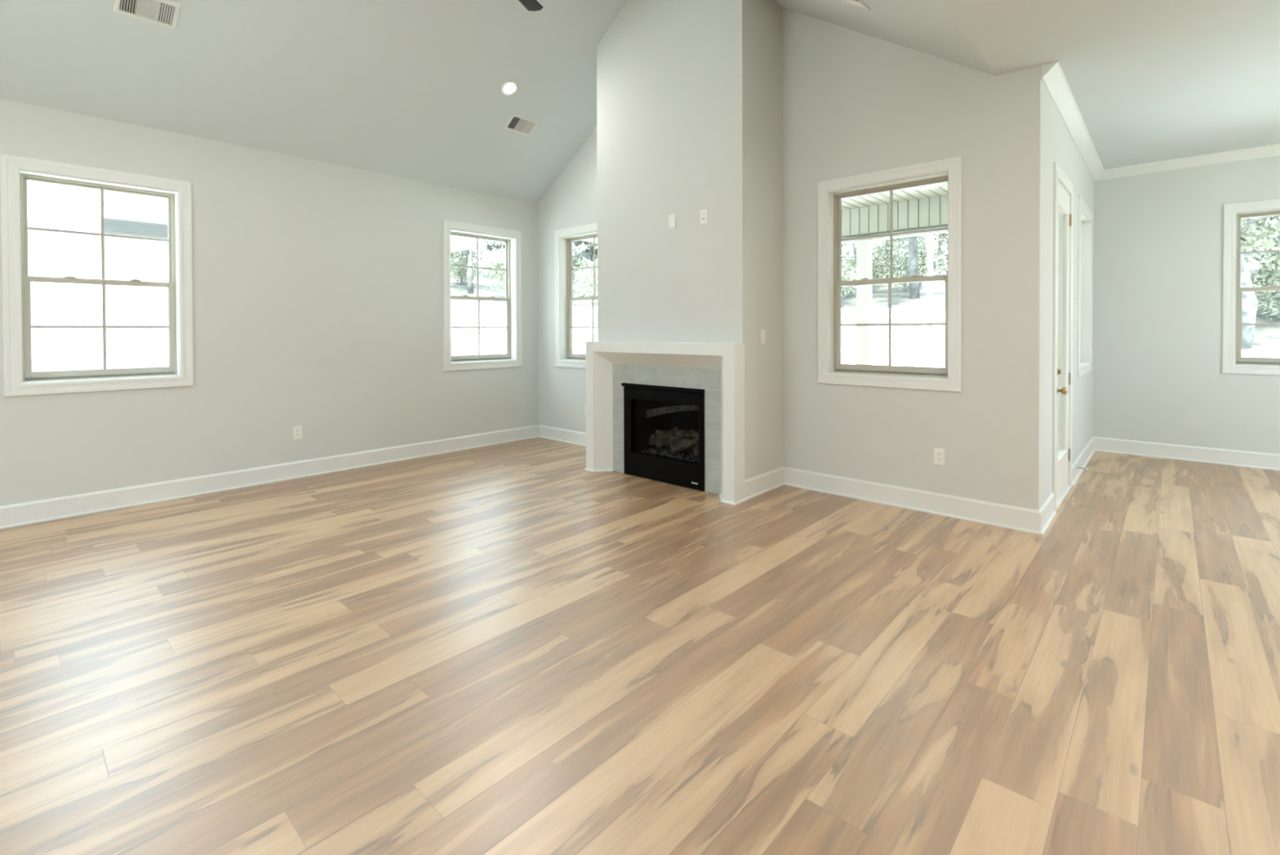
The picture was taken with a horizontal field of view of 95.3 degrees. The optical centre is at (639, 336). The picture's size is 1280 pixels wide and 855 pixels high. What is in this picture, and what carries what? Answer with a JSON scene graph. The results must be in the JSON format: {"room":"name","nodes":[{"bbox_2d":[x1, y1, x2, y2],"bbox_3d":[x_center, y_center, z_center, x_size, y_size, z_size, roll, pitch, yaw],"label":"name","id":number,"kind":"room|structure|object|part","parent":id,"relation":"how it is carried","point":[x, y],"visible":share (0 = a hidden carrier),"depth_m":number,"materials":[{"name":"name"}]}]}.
{"room":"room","nodes":[
{"label":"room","id":0,"kind":"room"},
{"bbox_2d":[0,98,538,506],"bbox_3d":[-3.940,-0.158,4.684,0.200,2.980,8.018,0,1,42],"label":"wall","id":1,"kind":"structure","parent":0,"point":[317,286],"depth_m":5.25,"materials":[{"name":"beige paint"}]},
{"bbox_2d":[0,153,193,396],"bbox_3d":[-4.108,-0.428,4.471,0.200,1.675,1.057,0,1,42],"label":"window","id":2,"kind":"structure","parent":1,"relation":"in","point":[19,379],"depth_m":4.38,"materials":[{"name":"white paint"}]},
{"bbox_3d":[-4.156,-0.781,4.511,0.028,0.760,0.847,0,1,42],"label":"sash","id":3,"kind":"part","parent":2,"relation":"part of","materials":[{"name":"glass"}]},
{"bbox_3d":[-4.144,-0.428,4.504,0.073,1.493,0.875,0,1,42],"label":"frame","id":4,"kind":"part","parent":2,"relation":"part of","materials":[{"name":"plastic"}]},
{"bbox_3d":[-4.132,-0.074,4.498,0.028,0.733,0.847,0,1,42],"label":"sash","id":5,"kind":"part","parent":2,"relation":"part of","materials":[{"name":"glass"}]},
{"bbox_2d":[0,424,538,528],"bbox_3d":[-3.852,1.236,4.622,0.028,0.152,7.618,0,1,42],"label":"baseboard","id":6,"kind":"structure","parent":1,"relation":"attached to","point":[57,508],"depth_m":4.99,"materials":[{"name":"white paint"}]},
{"bbox_2d":[293,425,302,439],"bbox_3d":[-3.163,0.883,5.389,0.010,0.119,0.073,0,1,42],"label":"wall outlet","id":7,"kind":"object","parent":1,"relation":"attached to","point":[297,430],"visible":1,"depth_m":5.39,"materials":[{"name":"white plastic"}]},
{"bbox_2d":[442,219,522,371],"bbox_3d":[-1.889,-0.461,6.907,0.200,1.675,1.053,0,1,42],"label":"window","id":8,"kind":"structure","parent":1,"relation":"in","point":[513,357],"depth_m":6.98,"materials":[{"name":"white paint"}]},
{"bbox_3d":[-1.937,-0.814,6.946,0.028,0.760,0.843,0,1,42],"label":"sash","id":9,"kind":"part","parent":8,"relation":"part of","materials":[{"name":"glass"}]},
{"bbox_3d":[-1.913,-0.107,6.934,0.028,0.733,0.843,0,1,42],"label":"sash","id":10,"kind":"part","parent":8,"relation":"part of","materials":[{"name":"glass"}]},
{"bbox_3d":[-1.924,-0.462,6.939,0.073,1.493,0.871,0,1,42],"label":"frame","id":11,"kind":"part","parent":8,"relation":"part of","materials":[{"name":"plastic"}]},
{"bbox_2d":[0,0,995,204],"bbox_3d":[-2.074,-2.528,2.952,5.268,2.048,8.018,0,1,42],"label":"ceiling","id":12,"kind":"structure","parent":0,"point":[408,89],"depth_m":4.82,"materials":[{"name":"white paint"}]},
{"bbox_2d":[113,0,181,31],"bbox_3d":[-3.314,-2.210,3.925,0.177,0.119,0.330,0,1,42],"label":"ceiling vent","id":13,"kind":"object","parent":12,"relation":"attached to","point":[163,13],"visible":1,"depth_m":3.94,"materials":[{"name":"white metal"}]},
{"bbox_2d":[501,80,518,95],"bbox_3d":[-1.279,-2.434,5.713,0.145,0.097,0.172,0,1,38],"label":"recessed light","id":14,"kind":"object","parent":12,"relation":"attached to","point":[508,87],"visible":1,"depth_m":5.71,"materials":[{"name":"white plastic"}]},
{"bbox_2d":[503,113,538,136],"bbox_3d":[-1.258,-2.241,6.181,0.177,0.119,0.330,0,1,42],"label":"ceiling vent","id":15,"kind":"object","parent":12,"relation":"attached to","point":[517,123],"visible":1,"depth_m":6.17,"materials":[{"name":"white metal"}]},
{"bbox_2d":[518,0,542,11],"bbox_3d":[-1.019,-2.908,3.860,1.158,0.934,1.170,0,1,42],"label":"ceiling fan","id":16,"kind":"object","parent":12,"relation":"hanging from","point":[531,5],"visible":1,"depth_m":4.35,"materials":[{"name":"black metal"}]},
{"bbox_2d":[841,0,870,9],"bbox_3d":[1.352,-2.225,3.804,0.177,0.119,0.330,0,1,42],"label":"ceiling vent","id":17,"kind":"object","parent":12,"relation":"attached to","point":[860,3],"visible":1,"depth_m":3.86,"materials":[{"name":"white metal"}]},
{"bbox_2d":[0,436,1279,854],"bbox_3d":[0.497,1.316,3.018,9.018,0.001,11.503,0,1,42],"label":"floor","id":18,"kind":"structure","parent":0,"point":[515,647],"depth_m":2.34,"materials":[{"name":"brown wood"}]},
{"bbox_2d":[596,0,782,479],"bbox_3d":[0.415,-1.048,5.416,1.663,4.716,0.652,0,1,42],"label":"wall","id":19,"kind":"structure","parent":0,"point":[690,92],"depth_m":4.98,"materials":[{"name":"beige paint"}]},
{"bbox_2d":[621,382,704,491],"bbox_3d":[0.342,0.861,5.354,0.938,0.854,0.505,0,1,42],"label":"gas fireplace","id":20,"kind":"object","parent":19,"relation":"in","point":[664,426],"visible":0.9,"depth_m":5.37,"materials":[{"name":"black metal"}]},
{"bbox_2d":[621,382,704,396],"bbox_3d":[0.184,0.469,5.178,0.938,0.066,0.041,0,1,42],"label":"hood","id":21,"kind":"object","parent":20,"relation":"attached to","point":[628,388],"depth_m":5.16,"materials":[{"name":"black metal"}]},
{"bbox_3d":[0.224,1.182,5.191,0.780,0.208,0.063,0,1,42],"label":"panel","id":22,"kind":"part","parent":20,"relation":"part of","materials":[{"name":"black metal"}]},
{"bbox_2d":[584,341,746,505],"bbox_3d":[0.151,0.671,5.128,1.713,1.247,0.164,0,1,42],"label":"fireplace mantel","id":23,"kind":"object","parent":19,"relation":"attached to","point":[600,356],"visible":1,"depth_m":4.97,"materials":[{"name":"white paint"}]},
{"bbox_3d":[-0.403,1.282,5.600,0.279,0.018,0.070,0,1,11],"label":"shoe moulding","id":24,"kind":"part","parent":23,"relation":"part of","materials":[{"name":"white paint"}]},
{"bbox_3d":[0.695,1.289,4.639,0.245,0.018,0.162,0,1,42],"label":"shoe moulding","id":25,"kind":"part","parent":23,"relation":"part of","materials":[{"name":"white paint"}]},
{"bbox_2d":[613,363,720,494],"bbox_3d":[0.202,0.776,5.188,1.248,1.032,0.008,0,1,42],"label":"tile surround","id":26,"kind":"object","parent":19,"relation":"attached to","point":[708,380],"visible":0.93,"depth_m":5.01,"materials":[{"name":"tile"}]},
{"bbox_2d":[668,213,675,228],"bbox_3d":[0.280,-1.006,5.093,0.073,0.119,0.008,0,1,42],"label":"cover plate","id":27,"kind":"object","parent":19,"relation":"attached to","point":[672,218],"visible":1,"depth_m":5.09,"materials":[{"name":"white plastic"}]},
{"bbox_2d":[700,208,707,224],"bbox_3d":[0.531,-0.999,4.861,0.073,0.119,0.013,0,1,42],"label":"wall outlet","id":28,"kind":"object","parent":19,"relation":"attached to","point":[704,213],"visible":1,"depth_m":4.86,"materials":[{"name":"white plastic"}]},
{"bbox_2d":[760,329,765,343],"bbox_3d":[1.025,0.001,4.851,0.011,0.119,0.073,0,1,42],"label":"wall switch","id":29,"kind":"object","parent":19,"relation":"attached to","point":[762,332],"visible":1,"depth_m":4.84,"materials":[{"name":"white plastic"}]},
{"bbox_2d":[580,182,947,243],"bbox_3d":[1.129,-1.718,7.384,6.606,0.200,2.832,0,1,42],"label":"ceiling","id":30,"kind":"structure","parent":0,"point":[937,190],"depth_m":6.76,"materials":[{"name":"plastic"}]},
{"bbox_2d":[590,182,947,240],"bbox_3d":[1.061,-1.615,7.211,6.326,0.004,2.482,0,1,42],"label":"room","id":31,"kind":"structure","parent":30,"relation":"attached to","point":[946,182],"depth_m":6.79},
{"bbox_2d":[841,195,947,244],"bbox_3d":[1.922,-1.430,8.256,6.606,0.400,0.244,0,1,42],"label":"beam","id":32,"kind":"structure","parent":30,"relation":"attached to","point":[928,213],"depth_m":7.03,"materials":[{"name":"plastic"}]},
{"bbox_3d":[1.923,-1.283,8.258,6.606,0.024,0.244,0,1,42],"label":"trim","id":33,"kind":"part","parent":32,"relation":"part of","materials":[{"name":"white wood"}]},
{"bbox_2d":[911,182,942,190],"bbox_3d":[3.028,-1.591,6.177,0.300,0.034,0.300,0,1,42],"label":"recessed light","id":34,"kind":"object","parent":30,"relation":"in","point":[931,186],"visible":0.6,"depth_m":6.15,"materials":[{"name":"white"}]},
{"bbox_2d":[537,8,1045,510],"bbox_3d":[0.732,-1.052,5.704,5.324,4.716,0.200,0,1,42],"label":"wall","id":35,"kind":"structure","parent":0,"point":[855,103],"depth_m":4.38,"materials":[{"name":"beige paint"}]},
{"bbox_2d":[537,424,586,446],"bbox_3d":[-0.634,1.202,6.825,1.762,0.152,0.028,0,1,42],"label":"baseboard","id":36,"kind":"structure","parent":35,"relation":"attached to","point":[564,435],"depth_m":7.10,"materials":[{"name":"white paint"}]},
{"bbox_2d":[554,222,597,368],"bbox_3d":[-0.583,-0.465,6.885,1.080,1.675,0.200,0,1,42],"label":"window","id":37,"kind":"structure","parent":35,"relation":"in","point":[564,357],"depth_m":7.14,"materials":[{"name":"white paint"}]},
{"bbox_3d":[-0.550,-0.466,6.921,0.898,1.493,0.073,0,1,42],"label":"frame","id":38,"kind":"part","parent":37,"relation":"part of","materials":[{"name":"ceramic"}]},
{"bbox_3d":[-0.558,-0.111,6.914,0.870,0.733,0.028,0,1,42],"label":"sash","id":39,"kind":"part","parent":37,"relation":"part of","materials":[{"name":"glass"}]},
{"bbox_3d":[-0.540,-0.818,6.928,0.870,0.760,0.028,0,1,42],"label":"sash","id":40,"kind":"part","parent":37,"relation":"part of","materials":[{"name":"glass"}]},
{"bbox_2d":[817,155,962,391],"bbox_3d":[1.950,-0.448,4.577,1.082,1.675,0.200,0,1,42],"label":"window","id":41,"kind":"structure","parent":35,"relation":"in","point":[830,368],"depth_m":4.60,"materials":[{"name":"white paint"}]},
{"bbox_3d":[1.982,-0.449,4.613,0.900,1.493,0.073,0,1,42],"label":"frame","id":42,"kind":"part","parent":41,"relation":"part of","materials":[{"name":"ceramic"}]},
{"bbox_3d":[1.974,-0.094,4.606,0.872,0.733,0.028,0,1,42],"label":"sash","id":43,"kind":"part","parent":41,"relation":"part of","materials":[{"name":"glass"}]},
{"bbox_3d":[1.992,-0.801,4.621,0.872,0.760,0.028,0,1,42],"label":"sash","id":44,"kind":"part","parent":41,"relation":"part of","materials":[{"name":"glass"}]},
{"bbox_2d":[744,466,1056,534],"bbox_3d":[1.942,1.220,4.475,2.192,0.152,0.629,0,1,24],"label":"baseboard","id":45,"kind":"structure","parent":35,"relation":"attached to","point":[1015,517],"depth_m":4.38,"materials":[{"name":"white paint"}]},
{"bbox_2d":[933,447,944,465],"bbox_3d":[2.187,0.873,4.262,0.073,0.119,0.010,0,1,42],"label":"wall outlet","id":46,"kind":"object","parent":35,"relation":"attached to","point":[939,453],"visible":1,"depth_m":4.26,"materials":[{"name":"white plastic"}]},
{"bbox_2d":[936,451,942,455],"bbox_3d":[2.185,0.854,4.260,0.034,0.029,0.004,0,1,42],"label":"receptacle","id":47,"kind":"object","parent":46,"relation":"attached to","point":[938,453],"depth_m":4.26,"materials":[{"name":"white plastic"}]},
{"bbox_2d":[936,456,942,461],"bbox_3d":[2.185,0.893,4.260,0.034,0.029,0.004,0,1,42],"label":"receptacle","id":48,"kind":"object","parent":46,"relation":"attached to","point":[938,458],"depth_m":4.26,"materials":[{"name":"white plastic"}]},
{"bbox_2d":[1043,89,1093,502],"bbox_3d":[3.835,-0.253,5.312,0.200,3.107,3.385,0,1,42],"label":"wall","id":49,"kind":"structure","parent":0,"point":[1060,147],"depth_m":4.71,"materials":[{"name":"beige paint"}]},
{"bbox_2d":[1052,161,1073,511],"bbox_3d":[3.316,0.002,4.691,0.271,2.575,1.000,0,1,42],"label":"door","id":50,"kind":"structure","parent":49,"relation":"attached to","point":[1063,188],"depth_m":4.73,"materials":[{"name":"white paint"}]},
{"bbox_3d":[3.164,0.406,4.378,0.069,0.066,0.066,0,1,42],"label":"knob","id":51,"kind":"part","parent":50,"relation":"part of","materials":[{"name":"gold metal"}]},
{"bbox_2d":[1076,195,1093,377],"bbox_3d":[4.366,-0.469,5.866,0.200,1.675,1.160,0,1,42],"label":"window","id":52,"kind":"structure","parent":49,"relation":"attached to","point":[1085,230],"depth_m":6.17,"materials":[{"name":"white paint"}]},
{"bbox_2d":[942,0,1279,168],"bbox_3d":[2.468,-1.833,1.247,3.750,0.150,11.603,0,1,42],"label":"ceiling","id":53,"kind":"structure","parent":0,"point":[1148,81],"depth_m":3.80,"materials":[{"name":"white paint"}]},
{"bbox_2d":[1040,60,1279,181],"bbox_3d":[2.489,-1.712,1.230,3.294,0.092,11.203,0,1,42],"label":"crown molding","id":54,"kind":"structure","parent":53,"relation":"attached to","point":[1053,78],"depth_m":5.58,"materials":[{"name":"white paint"}]},
{"bbox_2d":[1071,436,1279,485],"bbox_3d":[5.597,1.206,4.662,3.294,0.152,2.001,0,1,42],"label":"baseboard","id":55,"kind":"structure","parent":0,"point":[1184,452],"depth_m":5.93,"materials":[{"name":"white paint"}]},
{"bbox_2d":[1093,155,1279,453],"bbox_3d":[6.260,-0.263,5.527,3.494,3.107,0.200,0,1,42],"label":"wall","id":56,"kind":"structure","parent":0,"point":[1158,376],"depth_m":6.05,"materials":[{"name":"beige paint"}]},
{"bbox_2d":[1222,198,1279,375],"bbox_3d":[6.259,-0.471,5.501,1.086,1.675,0.200,0,1,42],"label":"window","id":57,"kind":"structure","parent":56,"relation":"in","point":[1233,362],"depth_m":5.76,"materials":[{"name":"white paint"}]},
{"bbox_3d":[6.292,-0.472,5.537,0.904,1.493,0.073,0,1,42],"label":"frame","id":58,"kind":"part","parent":57,"relation":"part of","materials":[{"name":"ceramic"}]},
{"bbox_3d":[6.301,-0.825,5.545,0.876,0.760,0.028,0,1,42],"label":"sash","id":59,"kind":"part","parent":57,"relation":"part of","materials":[{"name":"glass"}]},
{"bbox_3d":[6.283,-0.118,5.530,0.876,0.733,0.028,0,1,42],"label":"sash","id":60,"kind":"part","parent":57,"relation":"part of","materials":[{"name":"glass"}]},
{"label":"outside","id":61,"kind":"structure","parent":0,"visible":0},
{"bbox_2d":[450,228,1279,367],"bbox_3d":[15.529,-3.418,25.852,120.000,9.780,130.000,0,1,42],"label":"ground","id":62,"kind":"structure","parent":61,"point":[908,347],"depth_m":18.13,"materials":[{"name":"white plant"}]},
{"bbox_2d":[26,180,485,371],"bbox_3d":[-12.924,-1.505,8.782,8.150,7.000,19.600,0,1,42],"label":"sky","id":63,"kind":"structure","parent":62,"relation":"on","point":[50,206],"depth_m":8.74,"materials":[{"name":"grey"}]},
{"bbox_2d":[104,217,168,239],"bbox_3d":[-7.846,-1.684,9.104,0.019,0.230,0.780,0,1,42],"label":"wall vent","id":64,"kind":"object","parent":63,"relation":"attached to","point":[118,226],"depth_m":9.09,"materials":[{"name":"grey"}]},
{"bbox_2d":[450,252,482,284],"bbox_3d":[-9.058,-3.552,29.948,2.056,2.275,2.474,0,1,6],"label":"bush","id":65,"kind":"object","parent":62,"relation":"on","point":[460,271],"visible":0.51,"depth_m":29.83,"materials":[{"name":"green plant"}]},
{"bbox_2d":[450,242,485,293],"bbox_3d":[-8.248,-5.529,27.036,5.139,7.733,5.242,0,1,39],"label":"leafy tree","id":66,"kind":"object","parent":62,"relation":"on","point":[470,252],"visible":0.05,"depth_m":26.86,"materials":[{"name":"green plant"}]},
{"bbox_2d":[465,240,502,277],"bbox_3d":[-9.586,-8.461,33.833,5.546,10.984,6.260,-1,1,-29],"label":"leafy tree","id":67,"kind":"object","parent":62,"relation":"on","point":[494,242],"visible":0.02,"depth_m":35.11,"materials":[{"name":"grey plant"}]},
{"bbox_2d":[478,245,505,289],"bbox_3d":[-5.834,-2.639,25.630,2.528,2.659,2.352,0,1,-25],"label":"bush","id":68,"kind":"object","parent":62,"relation":"on","point":[496,264],"visible":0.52,"depth_m":25.11,"materials":[{"name":"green plant"}]},
{"bbox_2d":[482,241,504,251],"bbox_3d":[-8.417,-9.080,38.602,3.747,10.559,3.734,0,1,14],"label":"pine tree","id":69,"kind":"object","parent":62,"relation":"on","point":[489,247],"visible":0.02,"depth_m":37.85,"materials":[{"name":"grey plant"}]},
{"bbox_2d":[572,244,592,291],"bbox_3d":[-3.480,-3.398,30.058,2.295,2.772,2.136,0,1,-5],"label":"bush","id":70,"kind":"object","parent":62,"relation":"on","point":[575,257],"visible":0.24,"depth_m":29.95,"materials":[{"name":"green plant"}]},
{"bbox_2d":[572,257,597,307],"bbox_3d":[-2.090,-2.168,25.033,2.166,2.398,1.800,-1,1,-42],"label":"bush","id":71,"kind":"object","parent":62,"relation":"on","point":[585,280],"visible":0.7,"depth_m":24.51,"materials":[{"name":"green plant"}]},
{"bbox_2d":[572,240,597,261],"bbox_3d":[-2.316,-7.045,27.564,3.548,11.253,4.324,0,1,4],"label":"pine tree","id":72,"kind":"object","parent":62,"relation":"on","point":[588,253],"visible":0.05,"depth_m":28.14,"materials":[{"name":"grey plant"}]},
{"bbox_2d":[572,240,597,275],"bbox_3d":[-3.061,-7.272,33.563,5.188,9.334,5.885,0,1,-17],"label":"leafy tree","id":73,"kind":"object","parent":62,"relation":"on","point":[591,244],"visible":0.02,"depth_m":33.13,"materials":[{"name":"green plant"}]},
{"bbox_2d":[572,244,597,274],"bbox_3d":[-1.782,-4.147,41.888,6.200,5.100,4.800,0,1,22],"label":"house","id":74,"kind":"structure","parent":62,"relation":"on","point":[581,247],"depth_m":40.93,"materials":[{"name":"white"}]},
{"bbox_2d":[841,242,854,250],"bbox_3d":[9.568,-6.843,28.767,5.244,9.207,4.646,0,1,31],"label":"leafy tree","id":75,"kind":"object","parent":62,"relation":"on","point":[845,244],"visible":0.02,"depth_m":29.46,"materials":[{"name":"green plant"}]},
{"bbox_2d":[840,257,856,306],"bbox_3d":[7.474,-1.924,21.831,2.162,2.140,2.012,0,1,-18],"label":"bush","id":76,"kind":"object","parent":62,"relation":"on","point":[846,275],"visible":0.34,"depth_m":21.62,"materials":[{"name":"green plant"}]},
{"bbox_2d":[841,242,856,297],"bbox_3d":[8.491,-2.668,24.001,2.025,2.733,2.437,0,1,-5],"label":"bush","id":77,"kind":"object","parent":62,"relation":"on","point":[846,255],"visible":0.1,"depth_m":23.53,"materials":[{"name":"green plant"}]},
{"bbox_2d":[848,242,889,288],"bbox_3d":[9.984,-2.976,25.658,2.631,2.334,2.186,-1,1,-32],"label":"bush","id":78,"kind":"object","parent":62,"relation":"on","point":[879,256],"visible":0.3,"depth_m":25.27,"materials":[{"name":"green plant"}]},
{"bbox_2d":[852,239,886,261],"bbox_3d":[12.173,-7.556,33.626,4.683,8.628,5.227,0,1,37],"label":"leafy tree","id":79,"kind":"object","parent":62,"relation":"on","point":[886,239],"visible":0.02,"depth_m":33.29,"materials":[{"name":"green plant"}]},
{"bbox_2d":[871,238,903,278],"bbox_3d":[11.582,-3.659,27.708,2.633,2.704,2.188,-1,1,-42],"label":"bush","id":80,"kind":"object","parent":62,"relation":"on","point":[886,242],"visible":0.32,"depth_m":27.27,"materials":[{"name":"green plant"}]},
{"bbox_2d":[884,236,908,253],"bbox_3d":[16.080,-9.007,36.942,3.255,9.705,3.967,-1,1,-28],"label":"pine tree","id":81,"kind":"object","parent":62,"relation":"on","point":[905,237],"visible":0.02,"depth_m":35.16,"materials":[{"name":"grey plant"}]},
{"bbox_2d":[908,235,919,298],"bbox_3d":[9.809,-8.631,21.224,4.497,15.422,4.330,0,1,-13],"label":"pine tree","id":82,"kind":"object","parent":62,"relation":"on","point":[914,293],"visible":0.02,"depth_m":21.19,"materials":[{"name":"grey plant"}]},
{"bbox_2d":[884,232,947,290],"bbox_3d":[11.175,-3.083,23.397,2.802,3.138,2.328,0,1,-3],"label":"bush","id":83,"kind":"object","parent":62,"relation":"on","point":[922,252],"visible":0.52,"depth_m":23.08,"materials":[{"name":"green plant"}]},
{"bbox_2d":[920,234,947,345],"bbox_3d":[7.102,-2.955,14.321,1.006,6.702,0.176,0,1,42],"label":"slender tree","id":84,"kind":"object","parent":62,"relation":"on","point":[930,257],"visible":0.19,"depth_m":14.27,"materials":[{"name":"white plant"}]},
{"bbox_2d":[925,232,947,275],"bbox_3d":[13.460,-6.484,24.497,5.046,9.032,5.723,0,1,-4],"label":"leafy tree","id":85,"kind":"object","parent":62,"relation":"on","point":[944,234],"visible":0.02,"depth_m":24.71,"materials":[{"name":"green plant"}]},
{"bbox_2d":[936,235,943,266],"bbox_3d":[16.270,-8.017,32.172,4.687,9.057,5.290,-1,1,-28],"label":"leafy tree","id":86,"kind":"object","parent":62,"relation":"on","point":[939,245],"visible":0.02,"depth_m":32.12,"materials":[{"name":"green plant"}]},
{"bbox_2d":[1240,214,1279,349],"bbox_3d":[11.343,-3.817,10.998,5.426,8.787,4.808,0,1,11],"label":"leafy tree","id":87,"kind":"object","parent":62,"relation":"on","point":[1249,300],"visible":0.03,"depth_m":10.65,"materials":[{"name":"green plant"}]},
{"bbox_2d":[1242,214,1279,319],"bbox_3d":[13.605,-1.477,11.673,2.354,3.012,2.833,0,1,18],"label":"bush","id":88,"kind":"object","parent":62,"relation":"on","point":[1262,273],"visible":0.48,"depth_m":12.26,"materials":[{"name":"green plant"}]},
{"bbox_2d":[1273,228,1279,270],"bbox_3d":[18.581,-5.915,16.468,4.495,8.879,5.073,0,1,44],"label":"leafy tree","id":89,"kind":"object","parent":62,"relation":"on","point":[1277,237],"visible":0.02,"depth_m":16.79,"materials":[{"name":"green plant"}]},
{"bbox_3d":[1.106,1.597,7.383,6.606,0.540,2.732,0,1,42],"label":"porch slab","id":90,"kind":"object","parent":62,"relation":"on","visible":0},
{"bbox_2d":[854,239,874,364],"bbox_3d":[2.856,0.048,7.429,0.195,2.545,0.195,0,1,42],"label":"porch post","id":91,"kind":"object","parent":90,"relation":"on","point":[864,247],"visible":0.51,"depth_m":7.37,"materials":[{"name":"white wood"}]}
]}

